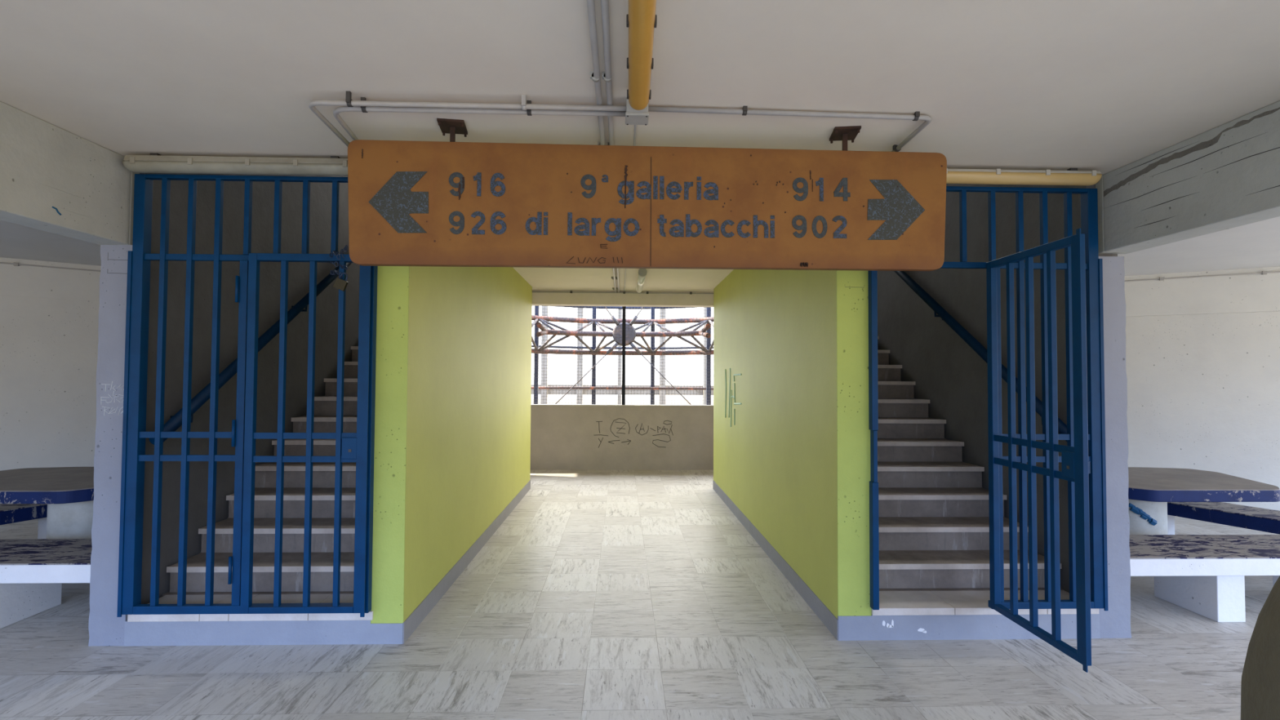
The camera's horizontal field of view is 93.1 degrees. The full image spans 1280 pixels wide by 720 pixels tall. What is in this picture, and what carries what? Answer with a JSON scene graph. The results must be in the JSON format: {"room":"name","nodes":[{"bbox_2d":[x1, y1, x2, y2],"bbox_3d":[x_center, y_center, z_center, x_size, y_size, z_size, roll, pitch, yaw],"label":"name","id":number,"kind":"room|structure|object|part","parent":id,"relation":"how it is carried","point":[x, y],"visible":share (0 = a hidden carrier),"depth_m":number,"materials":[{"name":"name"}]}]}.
{"room":"apartment building corridor","nodes":[
{"label":"apartment building corridor","id":0,"kind":"room"},
{"bbox_2d":[0,257,101,471],"bbox_3d":[-6.560,0.299,6.640,8.329,2.750,0.212,2,-2,-37],"label":"wall","id":1,"kind":"structure","parent":0,"point":[49,317],"depth_m":6.61,"materials":[{"name":"white paint"}]},
{"bbox_2d":[0,262,100,271],"bbox_3d":[-6.443,-1.015,6.615,8.029,0.034,0.044,2,-2,-37],"label":"conduit","id":2,"kind":"object","parent":1,"relation":"attached to","point":[15,264],"visible":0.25,"depth_m":6.58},
{"bbox_2d":[0,101,139,244],"bbox_3d":[-2.876,-1.011,-0.370,0.186,0.492,7.777,0,-2,-2],"label":"beam","id":3,"kind":"structure","parent":0,"point":[55,180],"depth_m":3.03,"materials":[{"name":"paint"}]},
{"bbox_2d":[88,244,132,646],"bbox_3d":[-2.983,0.473,3.450,0.201,2.260,0.052,0,-2,-2],"label":"pillar","id":4,"kind":"structure","parent":0,"point":[105,628],"depth_m":3.42,"materials":[{"name":"grey paint"}]},
{"bbox_2d":[116,173,377,617],"bbox_3d":[-2.200,0.188,3.419,1.366,2.475,0.103,0,-2,-2],"label":"security gate","id":5,"kind":"object","parent":4,"relation":"attached to","point":[358,447],"visible":0.92,"depth_m":3.40,"materials":[{"name":"blue metal"}]},
{"bbox_3d":[-2.540,0.551,3.409,0.535,0.034,0.017,0,-2,-2],"label":"rail","id":6,"kind":"part","parent":5,"relation":"part of","materials":[{"name":"blue metal"}]},
{"bbox_3d":[-2.539,0.421,3.412,0.535,0.034,0.017,0,-2,-2],"label":"rail","id":7,"kind":"part","parent":5,"relation":"part of","materials":[{"name":"blue metal"}]},
{"bbox_3d":[-2.249,0.403,3.423,0.045,1.935,0.040,0,-2,-2],"label":"hinge post","id":8,"kind":"part","parent":5,"relation":"part of","materials":[{"name":"blue metal"}]},
{"bbox_3d":[-1.871,0.554,3.391,0.570,0.034,0.016,0,-2,-2],"label":"rail","id":9,"kind":"part","parent":5,"relation":"part of","materials":[{"name":"blue metal"}]},
{"bbox_3d":[-1.870,0.424,3.395,0.570,0.034,0.016,0,-2,-2],"label":"rail","id":10,"kind":"part","parent":5,"relation":"part of","materials":[{"name":"blue metal"}]},
{"bbox_2d":[328,244,347,278],"bbox_3d":[-1.698,-0.555,3.419,0.099,0.190,0.064,0,-2,-2],"label":"chain","id":11,"kind":"object","parent":5,"relation":"hanging from","point":[337,273],"visible":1,"depth_m":3.40,"materials":[{"name":"metal"}]},
{"bbox_2d":[333,272,348,291],"bbox_3d":[-1.677,-0.438,3.397,0.077,0.104,0.022,0,-2,-2],"label":"padlock","id":12,"kind":"object","parent":11,"relation":"hanging from","point":[340,284],"visible":1,"depth_m":3.38,"materials":[{"name":"gold metal"}]},
{"bbox_2d":[139,173,359,604],"bbox_3d":[-3.063,-1.112,6.483,0.197,5.600,5.923,0,-2,-2],"label":"wall","id":13,"kind":"structure","parent":0,"point":[263,192],"depth_m":4.27,"materials":[{"name":"paint"}]},
{"bbox_2d":[149,262,351,444],"bbox_3d":[-2.877,-0.914,5.831,0.136,2.949,4.661,0,-2,-2],"label":"handrail","id":14,"kind":"object","parent":13,"relation":"attached to","point":[175,422],"visible":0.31,"depth_m":4.15,"materials":[{"name":"blue metal"}]},
{"bbox_2d":[404,266,532,621],"bbox_3d":[-1.504,0.305,5.878,0.182,2.750,4.776,0,-2,-2],"label":"wall","id":15,"kind":"structure","parent":0,"point":[469,384],"depth_m":4.65,"materials":[{"name":"green paint"}]},
{"bbox_2d":[370,266,409,623],"bbox_3d":[-1.431,0.179,3.487,0.182,2.635,0.012,0,-2,-2],"label":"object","id":16,"kind":"structure","parent":15,"relation":"attached to","point":[393,282],"depth_m":3.47,"materials":[{"name":"green paint"}]},
{"bbox_2d":[402,480,530,644],"bbox_3d":[-1.417,1.621,5.840,0.006,0.118,4.793,0,-2,-2],"label":"baseboard","id":17,"kind":"structure","parent":15,"relation":"attached to","point":[420,612],"depth_m":4.48,"materials":[{"name":"grey paint"}]},
{"bbox_2d":[530,405,713,470],"bbox_3d":[-0.311,1.283,10.035,12.000,1.045,0.136,0,-2,-2],"label":"wall","id":18,"kind":"structure","parent":0,"point":[562,437],"depth_m":9.97,"materials":[{"name":"grey paint"}]},
{"bbox_2d":[530,404,713,406],"bbox_3d":[-0.309,0.753,10.058,12.000,0.017,0.160,0,-2,-2],"label":"coping","id":19,"kind":"object","parent":18,"relation":"on","point":[531,404],"visible":0.29,"depth_m":10.00},
{"bbox_2d":[622,306,625,404],"bbox_3d":[-0.269,-0.099,10.083,0.052,1.688,0.052,0,-2,-2],"label":"steel post","id":20,"kind":"object","parent":19,"relation":"on","point":[624,307],"visible":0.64,"depth_m":10.05,"materials":[{"name":"black metal"}]},
{"bbox_2d":[530,305,713,404],"bbox_3d":[-0.305,-0.098,10.120,8.300,1.688,0.006,0,-2,-2],"label":"wire mesh","id":21,"kind":"object","parent":20,"relation":"attached to","point":[535,308],"visible":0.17,"depth_m":10.12,"materials":[{"name":"grey metal"}]},
{"bbox_2d":[532,289,713,306],"bbox_3d":[-0.258,-0.882,8.725,12.000,0.200,0.200,0,-2,-2],"label":"beam","id":22,"kind":"structure","parent":0,"point":[543,299],"depth_m":8.63,"materials":[{"name":"paint"}]},
{"bbox_2d":[0,469,1279,719],"bbox_3d":[-0.099,1.704,2.931,19.400,0.200,14.360,0,-2,-2],"label":"floor","id":23,"kind":"structure","parent":0,"point":[602,594],"depth_m":3.29,"materials":[{"name":"stone"}]},
{"bbox_2d":[0,503,47,538],"bbox_3d":[-5.422,1.417,4.753,0.476,0.420,1.660,0,-2,20],"label":"concrete bench","id":24,"kind":"object","parent":23,"relation":"on","point":[9,513],"visible":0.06,"depth_m":5.04,"materials":[{"name":"white paint"}]},
{"bbox_3d":[-5.418,1.269,4.757,0.475,0.107,1.660,0,-2,19],"label":"seat","id":25,"kind":"part","parent":24,"relation":"part of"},
{"bbox_3d":[-5.107,1.492,5.312,0.219,0.305,0.171,0,-2,20],"label":"leg","id":26,"kind":"part","parent":24,"relation":"part of","materials":[{"name":"white paint"}]},
{"bbox_2d":[0,538,92,628],"bbox_3d":[-4.309,1.395,3.760,2.295,0.420,0.545,0,-2,-2],"label":"concrete bench","id":27,"kind":"object","parent":23,"relation":"on","point":[33,571],"visible":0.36,"depth_m":3.68,"materials":[{"name":"white paint"}]},
{"bbox_3d":[-3.906,1.455,3.779,0.181,0.305,0.459,0,-2,-2],"label":"leg","id":28,"kind":"part","parent":27,"relation":"part of","materials":[{"name":"white paint"}]},
{"bbox_3d":[-4.309,1.246,3.764,2.295,0.107,0.545,0,-2,-2],"label":"seat","id":29,"kind":"part","parent":27,"relation":"part of","materials":[{"name":"white paint"}]},
{"bbox_2d":[0,466,93,538],"bbox_3d":[-4.447,1.269,4.680,1.660,0.722,1.116,0,-2,-2],"label":"table","id":30,"kind":"object","parent":23,"relation":"on","point":[68,492],"visible":0.44,"depth_m":4.50,"materials":[{"name":"grey concrete"}]},
{"bbox_2d":[162,346,358,596],"bbox_3d":[-2.293,0.213,6.505,1.359,2.962,5.650,0,-2,-2],"label":"staircase","id":31,"kind":"structure","parent":23,"relation":"on","point":[325,406],"depth_m":4.12,"materials":[{"name":"stone"}]},
{"bbox_2d":[124,620,403,646],"bbox_3d":[-2.121,1.542,3.531,1.541,0.137,0.227,0,-2,-2],"label":"base","id":32,"kind":"object","parent":23,"relation":"on","point":[284,632],"visible":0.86,"depth_m":3.42,"materials":[{"name":"grey paint"}]},
{"bbox_2d":[127,594,373,622],"bbox_3d":[-2.195,1.448,3.552,1.353,0.050,0.287,0,-2,-2],"label":"threshold","id":33,"kind":"object","parent":32,"relation":"on","point":[217,598],"visible":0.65,"depth_m":3.42,"materials":[{"name":"stone"}]},
{"bbox_2d":[837,613,1100,640],"bbox_3d":[1.924,1.563,3.653,1.553,0.145,0.228,0,-2,-2],"label":"base","id":34,"kind":"object","parent":23,"relation":"on","point":[940,627],"visible":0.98,"depth_m":3.54,"materials":[{"name":"grey paint"}]},
{"bbox_2d":[882,619,926,633],"bbox_3d":[1.540,1.551,3.529,0.261,0.080,0.002,0,-2,-2],"label":"graffiti","id":35,"kind":"object","parent":34,"relation":"attached to","point":[889,626],"depth_m":3.53,"materials":[{"name":"white paint"}]},
{"bbox_2d":[871,590,1098,615],"bbox_3d":[2.018,1.471,3.679,1.347,0.042,0.287,0,-2,-2],"label":"threshold","id":36,"kind":"object","parent":34,"relation":"on","point":[891,602],"visible":0.67,"depth_m":3.60,"materials":[{"name":"stone"}]},
{"bbox_2d":[877,336,1065,591],"bbox_3d":[1.941,0.239,6.633,1.357,2.962,5.650,0,-2,-2],"label":"staircase","id":37,"kind":"structure","parent":23,"relation":"on","point":[934,510],"depth_m":4.41,"materials":[{"name":"stone"}]},
{"bbox_2d":[1128,466,1279,534],"bbox_3d":[4.204,1.325,4.976,1.660,0.722,1.116,0,-2,-2],"label":"table","id":38,"kind":"object","parent":23,"relation":"on","point":[1150,490],"visible":0.57,"depth_m":4.70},
{"bbox_2d":[1128,534,1279,622],"bbox_3d":[4.121,1.449,4.050,2.295,0.420,0.545,0,-2,-2],"label":"concrete bench","id":39,"kind":"object","parent":23,"relation":"on","point":[1202,575],"visible":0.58,"depth_m":3.84,"materials":[{"name":"white paint"}]},
{"bbox_3d":[3.716,1.504,4.044,0.181,0.305,0.459,0,-2,-2],"label":"leg","id":40,"kind":"part","parent":39,"relation":"part of","materials":[{"name":"white paint"}]},
{"bbox_3d":[4.121,1.300,4.054,2.295,0.107,0.545,0,-2,-2],"label":"seat","id":41,"kind":"part","parent":39,"relation":"part of","materials":[{"name":"white paint"}]},
{"bbox_3d":[4.580,1.509,4.070,0.180,0.305,0.459,0,-2,-2],"label":"leg","id":42,"kind":"part","parent":39,"relation":"part of","materials":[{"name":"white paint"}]},
{"bbox_2d":[1167,502,1279,534],"bbox_3d":[5.171,1.485,5.108,0.476,0.420,1.660,1,-2,-23],"label":"concrete bench","id":43,"kind":"object","parent":23,"relation":"on","point":[1266,520],"visible":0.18,"depth_m":5.16,"materials":[{"name":"white paint"}]},
{"bbox_3d":[4.822,1.556,5.647,0.219,0.305,0.171,1,-2,-24],"label":"leg","id":44,"kind":"part","parent":43,"relation":"part of","materials":[{"name":"white paint"}]},
{"bbox_2d":[1240,576,1279,719],"bbox_3d":[1.858,0.921,1.231,0.915,1.290,0.915,0,-2,-2],"label":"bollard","id":45,"kind":"object","parent":23,"relation":"on","point":[1260,676],"visible":1,"depth_m":1.44,"materials":[{"name":"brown concrete"}]},
{"bbox_2d":[0,0,1279,291],"bbox_3d":[-0.083,-1.250,3.016,19.400,0.210,14.360,0,-2,-2],"label":"ceiling","id":46,"kind":"structure","parent":0,"point":[1104,86],"depth_m":2.48,"materials":[{"name":"paint"}]},
{"bbox_2d":[122,152,347,176],"bbox_3d":[-2.207,-1.093,3.392,1.300,0.105,0.110,0,-2,-2],"label":"lamp","id":47,"kind":"object","parent":46,"relation":"attached to","point":[155,162],"visible":0.84,"depth_m":3.35,"materials":[{"name":"white plastic"}]},
{"bbox_2d":[122,160,347,176],"bbox_3d":[-2.207,-1.065,3.391,1.300,0.048,0.098,0,-2,-2],"label":"diffuser","id":48,"kind":"object","parent":47,"relation":"attached to","point":[236,167],"depth_m":3.35,"materials":[{"name":"white plastic"}]},
{"bbox_2d":[308,91,626,146],"bbox_3d":[-0.798,-1.119,3.027,1.456,0.058,0.788,0,-2,-2],"label":"conduit","id":49,"kind":"object","parent":46,"relation":"attached to","point":[348,102],"visible":0.94,"depth_m":2.65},
{"bbox_2d":[333,97,626,140],"bbox_3d":[-0.893,-1.126,2.808,1.584,0.058,0.587,0,-2,25],"label":"conduit","id":50,"kind":"object","parent":46,"relation":"attached to","point":[336,111],"visible":0.75,"depth_m":2.71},
{"bbox_2d":[586,0,616,292],"bbox_3d":[-0.193,-1.127,3.079,0.054,0.034,11.100,0,-2,-2],"label":"conduit","id":51,"kind":"object","parent":46,"relation":"attached to","point":[595,75],"visible":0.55,"depth_m":2.35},
{"bbox_2d":[600,0,619,292],"bbox_3d":[-0.146,-1.126,3.080,0.052,0.034,11.100,0,-2,-2],"label":"conduit","id":52,"kind":"object","parent":46,"relation":"attached to","point":[606,75],"visible":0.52,"depth_m":2.35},
{"bbox_2d":[532,290,713,294],"bbox_3d":[-0.254,-0.959,8.612,8.200,0.030,0.030,0,-2,-2],"label":"conduit","id":53,"kind":"object","parent":46,"relation":"attached to","point":[570,291],"visible":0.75,"depth_m":8.60,"materials":[{"name":"grey metal"}]},
{"bbox_2d":[623,124,636,292],"bbox_3d":[-0.120,-1.050,5.701,0.015,0.012,5.860,0,-2,-2],"label":"conduit","id":54,"kind":"object","parent":46,"relation":"attached to","point":[635,126],"visible":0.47,"depth_m":3.09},
{"bbox_2d":[625,97,648,125],"bbox_3d":[-0.013,-1.111,2.708,0.103,0.085,0.106,0,-2,-2],"label":"junction box","id":55,"kind":"object","parent":46,"relation":"attached to","point":[633,117],"visible":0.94,"depth_m":2.67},
{"bbox_3d":[-0.013,-1.078,2.708,0.103,0.014,0.106,0,-2,-2],"label":"lid","id":56,"kind":"part","parent":55,"relation":"part of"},
{"bbox_2d":[626,0,657,110],"bbox_3d":[0.006,-1.126,1.946,0.100,0.097,1.325,0,-2,-1],"label":"lamp","id":57,"kind":"object","parent":46,"relation":"attached to","point":[642,18],"visible":1,"depth_m":2.11,"materials":[{"name":"orange plastic"}]},
{"bbox_2d":[635,268,647,293],"bbox_3d":[0.010,-0.961,7.319,0.096,0.120,1.330,0,-2,-2],"label":"lamp","id":58,"kind":"object","parent":46,"relation":"attached to","point":[642,272],"visible":0.92,"depth_m":6.97,"materials":[{"name":"white plastic"}]},
{"bbox_2d":[347,118,946,271],"bbox_3d":[0.056,-0.797,2.993,2.942,0.694,0.169,0,-2,-2],"label":"sign","id":59,"kind":"object","parent":46,"relation":"hanging from","point":[452,203],"visible":1,"depth_m":2.96,"materials":[{"name":"orange metal"}]},
{"bbox_3d":[-0.918,-1.136,2.972,0.124,0.028,0.150,1,-2,-9],"label":"ceiling plate","id":60,"kind":"part","parent":59,"relation":"part of","materials":[{"name":"metal"}]},
{"bbox_3d":[-0.918,-1.093,2.971,0.022,0.105,0.022,1,-2,-9],"label":"hanger rod","id":61,"kind":"part","parent":59,"relation":"part of","materials":[{"name":"metal"}]},
{"bbox_3d":[1.024,-1.081,3.029,0.022,0.105,0.022,0,-2,7],"label":"hanger rod","id":62,"kind":"part","parent":59,"relation":"part of","materials":[{"name":"metal"}]},
{"bbox_3d":[1.024,-1.124,3.031,0.124,0.028,0.150,0,-2,7],"label":"ceiling plate","id":63,"kind":"part","parent":59,"relation":"part of","materials":[{"name":"metal"}]},
{"bbox_2d":[648,106,931,151],"bbox_3d":[0.835,-1.128,2.863,1.540,0.033,0.587,1,-2,-29],"label":"conduit","id":64,"kind":"object","parent":46,"relation":"attached to","point":[744,111],"visible":0.9,"depth_m":2.77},
{"bbox_2d":[946,168,1102,186],"bbox_3d":[2.034,-1.070,3.520,1.285,0.097,0.110,0,-2,-2],"label":"lamp","id":65,"kind":"object","parent":46,"relation":"attached to","point":[1072,176],"visible":0.65,"depth_m":3.49,"materials":[{"name":"beige plastic"}]},
{"bbox_2d":[713,269,837,618],"bbox_3d":[1.178,0.322,5.959,0.207,2.750,4.776,0,-2,-2],"label":"wall","id":66,"kind":"structure","parent":0,"point":[775,339],"depth_m":4.78,"materials":[{"name":"green paint"}]},
{"bbox_2d":[712,480,838,639],"bbox_3d":[1.075,1.637,5.915,0.006,0.118,4.793,0,-2,-2],"label":"baseboard","id":67,"kind":"structure","parent":66,"relation":"attached to","point":[821,611],"depth_m":4.56,"materials":[{"name":"grey paint"}]},
{"bbox_2d":[835,270,871,616],"bbox_3d":[1.256,0.184,3.569,0.196,2.610,0.013,0,-2,-2],"label":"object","id":68,"kind":"structure","parent":66,"relation":"attached to","point":[853,433],"depth_m":3.56,"materials":[{"name":"green paint"}]},
{"bbox_2d":[867,186,1108,672],"bbox_3d":[2.046,0.205,3.200,1.378,2.475,0.798,0,-2,-2],"label":"security gate","id":69,"kind":"object","parent":66,"relation":"attached to","point":[1083,460],"visible":0.86,"depth_m":3.50,"materials":[{"name":"blue metal"}]},
{"bbox_3d":[2.087,0.431,3.554,0.052,1.945,0.040,0,-2,-2],"label":"hinge post","id":70,"kind":"part","parent":69,"relation":"part of","materials":[{"name":"blue metal"}]},
{"bbox_3d":[2.053,0.569,3.166,0.016,0.034,0.625,0,-2,-2],"label":"rail","id":71,"kind":"part","parent":69,"relation":"part of","materials":[{"name":"blue metal"}]},
{"bbox_3d":[2.054,0.439,3.170,0.016,0.034,0.625,0,-2,-2],"label":"rail","id":72,"kind":"part","parent":69,"relation":"part of","materials":[{"name":"blue metal"}]},
{"bbox_3d":[2.379,0.582,3.557,0.533,0.034,0.017,0,-2,-2],"label":"rail","id":73,"kind":"part","parent":69,"relation":"part of","materials":[{"name":"blue metal"}]},
{"bbox_3d":[2.379,0.452,3.561,0.533,0.034,0.017,0,-2,-2],"label":"rail","id":74,"kind":"part","parent":69,"relation":"part of","materials":[{"name":"blue metal"}]},
{"bbox_2d":[877,183,1117,592],"bbox_3d":[2.723,-1.075,6.657,0.191,5.600,5.923,0,-2,-2],"label":"wall","id":75,"kind":"structure","parent":0,"point":[945,371],"depth_m":4.87,"materials":[{"name":"paint"}]},
{"bbox_2d":[893,271,1066,441],"bbox_3d":[2.586,-0.880,5.996,0.120,2.949,4.661,0,-2,-2],"label":"handrail","id":76,"kind":"object","parent":75,"relation":"attached to","point":[972,342],"visible":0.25,"depth_m":4.86,"materials":[{"name":"blue metal"}]},
{"bbox_2d":[1098,256,1131,638],"bbox_3d":[2.806,0.509,3.626,0.194,2.260,0.050,0,-2,-2],"label":"pillar","id":77,"kind":"structure","parent":0,"point":[1114,623],"depth_m":3.60,"materials":[{"name":"grey paint"}]},
{"bbox_2d":[1095,100,1279,253],"bbox_3d":[2.980,-0.987,-0.193,0.187,0.466,7.777,0,-2,-2],"label":"beam","id":78,"kind":"structure","parent":0,"point":[1224,176],"depth_m":3.04,"materials":[{"name":"paint"}]},
{"bbox_2d":[1124,266,1279,511],"bbox_3d":[6.127,0.380,7.060,8.008,2.750,0.250,-1,-2,30],"label":"wall","id":79,"kind":"structure","parent":0,"point":[1202,353],"depth_m":6.83,"materials":[{"name":"white paint"}]},
{"bbox_2d":[1124,271,1279,281],"bbox_3d":[6.112,-0.937,6.960,7.708,0.034,0.049,-1,-2,30],"label":"conduit","id":80,"kind":"object","parent":79,"relation":"attached to","point":[1262,272],"visible":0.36,"depth_m":6.82,"materials":[{"name":"white metal"}]},
{"label":"outside","id":81,"kind":"structure","parent":0,"visible":0},
{"bbox_2d":[531,306,713,404],"bbox_3d":[-0.488,0.477,16.061,12.000,9.000,0.250,0,-2,-2],"label":"frame","id":82,"kind":"object","parent":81,"point":[544,393],"visible":0.1,"depth_m":15.99,"materials":[{"name":"metal"}]},
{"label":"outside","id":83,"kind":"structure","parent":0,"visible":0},
{"bbox_2d":[533,306,539,404],"bbox_3d":[-2.047,0.601,11.944,0.080,8.500,0.080,0,-2,-2],"label":"steel post","id":84,"kind":"object","parent":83,"point":[537,311],"visible":0.21,"depth_m":11.92,"materials":[{"name":"metal"}]},
{"bbox_2d":[531,306,713,404],"bbox_3d":[-0.325,-0.065,11.926,5.784,2.664,2.074,0,-2,-2],"label":"truss","id":85,"kind":"object","parent":84,"relation":"attached to","point":[629,330],"visible":0.6,"depth_m":12.00,"materials":[{"name":"red metal"}]},
{"bbox_3d":[-1.348,0.559,11.934,1.419,1.406,0.022,0,-2,-2],"label":"tie rod","id":86,"kind":"part","parent":85,"relation":"part of","materials":[{"name":"metal"}]},
{"bbox_2d":[606,342,618,354],"bbox_3d":[-0.543,-0.229,11.980,0.248,0.247,0.070,0,-2,-2],"label":"socket","id":87,"kind":"object","parent":85,"relation":"attached to","point":[613,347],"depth_m":11.95,"materials":[{"name":"metal"}]},
{"bbox_2d":[610,315,618,324],"bbox_3d":[-0.500,-0.788,11.998,0.175,0.203,0.070,0,-2,-2],"label":"socket","id":88,"kind":"object","parent":85,"relation":"attached to","point":[612,316],"depth_m":11.97,"materials":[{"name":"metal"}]},
{"bbox_2d":[629,315,637,324],"bbox_3d":[-0.123,-0.787,12.009,0.172,0.204,0.070,0,-2,-2],"label":"socket","id":89,"kind":"object","parent":85,"relation":"attached to","point":[635,317],"depth_m":11.98,"materials":[{"name":"metal"}]},
{"bbox_2d":[629,342,641,355],"bbox_3d":[-0.085,-0.225,11.994,0.247,0.248,0.070,0,-2,-2],"label":"socket","id":90,"kind":"object","parent":85,"relation":"attached to","point":[631,344],"depth_m":11.97,"materials":[{"name":"metal"}]},
{"bbox_3d":[0.699,0.573,11.995,1.396,1.404,0.022,0,-2,-2],"label":"tie rod","id":91,"kind":"part","parent":85,"relation":"part of","materials":[{"name":"metal"}]},
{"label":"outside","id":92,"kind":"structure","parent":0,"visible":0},
{"bbox_2d":[591,306,596,404],"bbox_3d":[-0.955,0.623,12.523,0.080,8.500,0.080,0,-2,-2],"label":"steel post","id":93,"kind":"object","parent":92,"point":[594,308],"visible":0.14,"depth_m":12.50,"materials":[{"name":"metal"}]},
{"bbox_2d":[531,386,713,390],"bbox_3d":[-0.379,0.579,12.433,7.000,0.056,0.056,0,-2,-2],"label":"guard rail","id":94,"kind":"object","parent":93,"relation":"attached to","point":[532,387],"visible":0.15,"depth_m":12.42,"materials":[{"name":"red metal"}]},
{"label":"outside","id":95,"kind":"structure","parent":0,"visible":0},
{"bbox_2d":[650,306,654,404],"bbox_3d":[0.259,0.631,12.560,0.080,8.500,0.080,0,-2,-2],"label":"steel post","id":96,"kind":"object","parent":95,"point":[652,362],"visible":0.02,"depth_m":12.54,"materials":[{"name":"metal"}]},
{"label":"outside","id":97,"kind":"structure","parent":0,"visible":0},
{"bbox_2d":[706,307,711,404],"bbox_3d":[1.365,0.622,12.046,0.080,8.500,0.080,0,-2,-2],"label":"steel post","id":98,"kind":"object","parent":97,"point":[708,309],"visible":0.21,"depth_m":12.03,"materials":[{"name":"metal"}]}
]}

